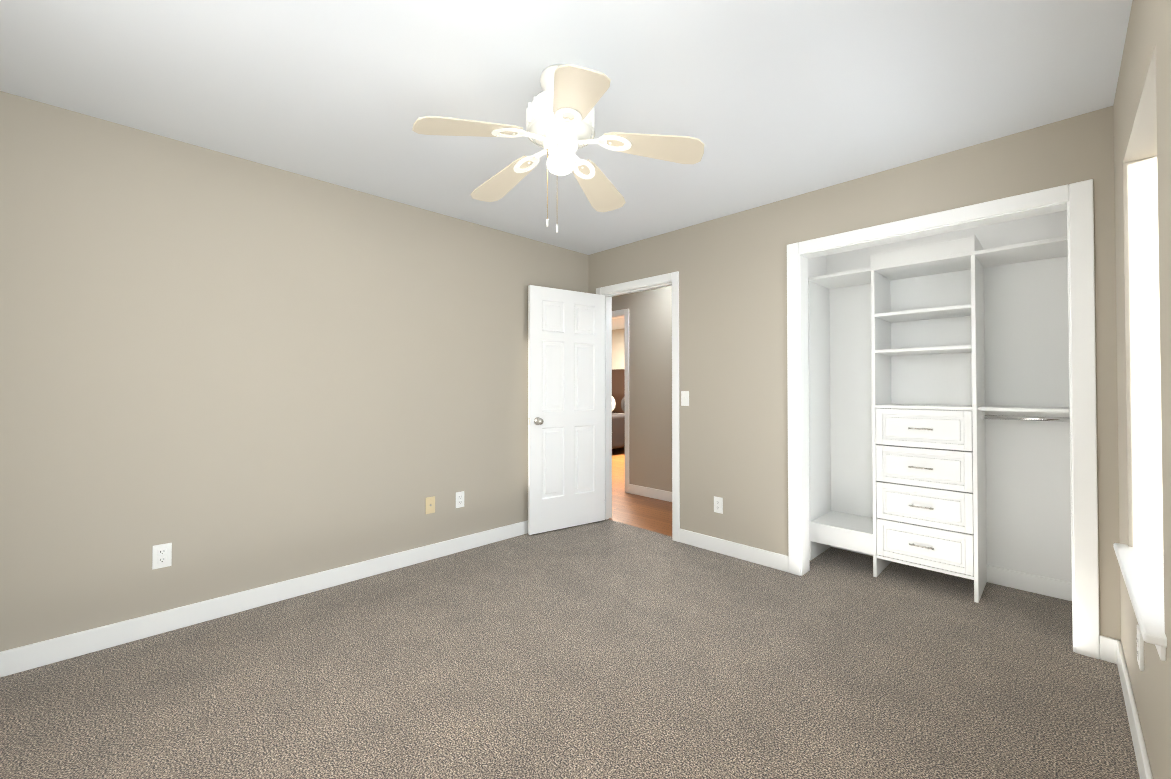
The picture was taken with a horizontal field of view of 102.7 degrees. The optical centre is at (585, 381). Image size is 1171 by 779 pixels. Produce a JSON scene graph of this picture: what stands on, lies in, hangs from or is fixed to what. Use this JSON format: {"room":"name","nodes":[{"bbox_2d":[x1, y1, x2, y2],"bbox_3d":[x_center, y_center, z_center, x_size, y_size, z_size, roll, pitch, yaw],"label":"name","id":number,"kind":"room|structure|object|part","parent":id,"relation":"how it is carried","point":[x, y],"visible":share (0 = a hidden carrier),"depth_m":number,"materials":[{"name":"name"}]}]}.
{"room":"bedroom","nodes":[
{"label":"bedroom","id":0,"kind":"room"},
{"bbox_2d":[0,91,587,651],"bbox_3d":[-1.330,0.021,3.124,3.930,2.440,0.120,1,-1,-45],"label":"wall","id":1,"kind":"structure","parent":0,"point":[224,373],"depth_m":2.47,"materials":[{"name":"paint"}]},
{"bbox_2d":[152,543,171,569],"bbox_3d":[-2.073,0.855,2.293,0.070,0.115,0.007,1,-1,-45],"label":"electrical outlet","id":2,"kind":"object","parent":1,"relation":"attached to","point":[161,555],"visible":1,"depth_m":2.29,"materials":[{"name":"white plastic"}]},
{"bbox_2d":[0,520,527,677],"bbox_3d":[-1.277,1.188,3.056,3.690,0.105,0.030,1,-1,-45],"label":"baseboard","id":3,"kind":"structure","parent":1,"relation":"attached to","point":[32,656],"depth_m":2.45,"materials":[{"name":"white"}]},
{"bbox_2d":[425,496,434,513],"bbox_3d":[-1.080,0.865,3.266,0.070,0.115,0.014,1,-1,-45],"label":"outlet","id":4,"kind":"object","parent":1,"relation":"attached to","point":[430,504],"visible":1,"depth_m":3.27,"materials":[{"name":"beige plastic"}]},
{"bbox_2d":[456,491,463,507],"bbox_3d":[-0.918,0.867,3.429,0.070,0.115,0.007,1,-1,-45],"label":"electrical outlet","id":5,"kind":"object","parent":1,"relation":"attached to","point":[459,499],"visible":1,"depth_m":3.42,"materials":[{"name":"white plastic"}]},
{"bbox_2d":[0,0,1131,329],"bbox_3d":[-0.109,-1.225,5.029,8.320,0.100,8.100,1,-1,-45],"label":"ceiling","id":6,"kind":"structure","parent":0,"point":[770,100],"depth_m":1.90,"materials":[{"name":"paint"}]},
{"bbox_2d":[412,64,704,232],"bbox_3d":[-0.127,-0.895,1.893,1.083,0.640,1.045,1,-1,-45],"label":"ceiling fan","id":7,"kind":"object","parent":6,"relation":"hanging from","point":[560,130],"visible":1,"depth_m":1.81,"materials":[{"name":"white"}]},
{"bbox_3d":[-0.099,-0.872,1.870,0.110,0.084,0.110,1,-1,-45],"label":"globe","id":8,"kind":"part","parent":7,"relation":"part of","materials":[{"name":"white glass"}]},
{"bbox_2d":[612,329,624,368],"bbox_3d":[2.029,0.092,8.714,0.120,2.440,5.620,1,-1,-45],"label":"wall","id":9,"kind":"structure","parent":0,"point":[618,348],"depth_m":9.97,"materials":[{"name":"paint"}]},
{"bbox_2d":[612,286,671,491],"bbox_3d":[-0.181,0.059,6.113,0.120,2.440,6.230,1,-1,-45],"label":"wall","id":10,"kind":"structure","parent":0,"point":[650,388],"depth_m":5.12,"materials":[{"name":"paint"}]},
{"bbox_2d":[612,309,628,492],"bbox_3d":[0.246,0.224,5.668,0.140,2.098,0.836,1,-1,-45],"label":"door frame","id":11,"kind":"structure","parent":10,"relation":"attached to","point":[622,313],"depth_m":5.34,"materials":[{"name":"white wood"}]},
{"bbox_2d":[629,484,671,501],"bbox_3d":[1.226,1.207,4.573,0.013,0.105,2.082,1,-1,-45],"label":"baseboard","id":12,"kind":"structure","parent":10,"relation":"attached to","point":[633,489],"depth_m":5.09,"materials":[{"name":"white wood"}]},
{"bbox_2d":[588,106,1120,640],"bbox_3d":[1.217,0.022,3.252,0.120,2.440,3.270,1,-1,-45],"label":"wall","id":13,"kind":"structure","parent":0,"point":[732,268],"depth_m":3.13,"materials":[{"name":"paint"}]},
{"bbox_2d":[596,271,679,541],"bbox_3d":[0.462,0.198,4.017,0.152,2.108,0.898,1,-1,-45],"label":"door frame","id":14,"kind":"structure","parent":13,"relation":"attached to","point":[649,283],"depth_m":3.85,"materials":[{"name":"white wood"}]},
{"bbox_2d":[528,285,604,534],"bbox_3d":[-0.143,0.231,4.011,0.768,2.018,0.163,0,-1,-35],"label":"door","id":15,"kind":"structure","parent":14,"relation":"attached to","point":[566,408],"depth_m":3.97,"materials":[{"name":"white wood"}]},
{"bbox_2d":[681,391,688,405],"bbox_3d":[0.764,0.132,3.612,0.018,0.115,0.070,1,-1,-45],"label":"light switch","id":16,"kind":"object","parent":13,"relation":"attached to","point":[684,398],"visible":1,"depth_m":3.61,"materials":[{"name":"white plastic"}]},
{"bbox_2d":[714,496,722,513],"bbox_3d":[0.965,0.899,3.406,0.007,0.115,0.070,1,-1,-45],"label":"electrical outlet","id":17,"kind":"object","parent":13,"relation":"attached to","point":[718,504],"visible":1,"depth_m":3.40,"materials":[{"name":"white plastic"}]},
{"bbox_2d":[679,529,787,571],"bbox_3d":[1.025,1.191,3.338,0.013,0.105,0.840,1,-1,-45],"label":"baseboard","id":18,"kind":"structure","parent":13,"relation":"attached to","point":[770,559],"depth_m":3.29,"materials":[{"name":"white"}]},
{"bbox_2d":[787,179,1099,658],"bbox_3d":[1.839,0.168,2.610,0.140,2.132,1.359,1,-1,-45],"label":"trim","id":19,"kind":"structure","parent":13,"relation":"attached to","point":[1075,200],"depth_m":2.16,"materials":[{"name":"white wood"}]},
{"bbox_2d":[808,210,1071,581],"bbox_3d":[2.123,0.018,2.930,0.720,2.440,1.540,1,-1,-45],"label":"wall","id":20,"kind":"structure","parent":0,"point":[1028,485],"depth_m":2.82,"materials":[{"name":"white paint"}]},
{"bbox_2d":[832,546,1071,600],"bbox_3d":[2.331,1.187,3.036,0.013,0.105,1.420,1,-1,-45],"label":"baseboard","id":21,"kind":"structure","parent":20,"relation":"attached to","point":[1051,587],"depth_m":2.75,"materials":[{"name":"white wood"}]},
{"bbox_2d":[1113,0,1170,778],"bbox_3d":[1.325,-0.007,0.939,4.650,2.440,0.180,1,-1,-45],"label":"wall","id":22,"kind":"structure","parent":0,"point":[1142,140],"depth_m":1.71,"materials":[{"name":"paint"}]},
{"bbox_2d":[1104,636,1152,778],"bbox_3d":[0.995,1.158,0.746,3.690,0.105,0.030,1,-1,-45],"label":"baseboard","id":23,"kind":"structure","parent":22,"relation":"attached to","point":[1113,650],"depth_m":1.65,"materials":[{"name":"white"}]},
{"bbox_2d":[1113,543,1166,660],"bbox_3d":[1.753,0.646,1.415,0.950,0.062,0.161,1,-1,-45],"label":"window sill","id":24,"kind":"structure","parent":22,"relation":"attached to","point":[1142,570],"depth_m":1.40,"materials":[{"name":"white"}]},
{"bbox_2d":[1137,625,1143,670],"bbox_3d":[1.739,0.835,1.470,0.078,0.115,0.011,1,-1,-45],"label":"electrical outlet","id":25,"kind":"object","parent":22,"relation":"attached to","point":[1140,650],"visible":0.94,"depth_m":1.44,"materials":[{"name":"white plastic"}]},
{"bbox_3d":[-0.102,1.326,4.933,8.600,0.116,8.400,1,-1,-45],"label":"floor","id":26,"kind":"structure","parent":0,"visible":0},
{"bbox_2d":[0,519,1139,778],"bbox_3d":[0.116,1.231,2.153,4.410,0.004,3.270,1,-1,-45],"label":"floor carpet","id":27,"kind":"object","parent":26,"relation":"on","point":[606,649],"visible":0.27,"depth_m":1.91,"materials":[{"name":"grey carpet"}]},
{"bbox_2d":[808,233,1069,602],"bbox_3d":[2.179,0.206,2.899,0.434,2.064,1.416,1,-1,-45],"label":"closet shelving","id":28,"kind":"object","parent":27,"relation":"on","point":[929,409],"visible":0.9,"depth_m":2.92,"materials":[{"name":"white laminate"}]},
{"bbox_2d":[609,447,671,536],"bbox_3d":[0.691,1.290,6.872,4.350,0.004,6.349,1,-1,-45],"label":"hall floor","id":29,"kind":"structure","parent":26,"relation":"on","point":[648,513],"depth_m":4.68,"materials":[{"name":"brown wood"}]},
{"bbox_2d":[612,369,624,448],"bbox_3d":[0.179,0.525,9.021,2.040,1.580,1.640,1,-1,-45],"label":"bed","id":30,"kind":"object","parent":29,"relation":"on","point":[618,408],"visible":0.06,"depth_m":9.57,"materials":[{"name":"brown fabric"}]}
]}

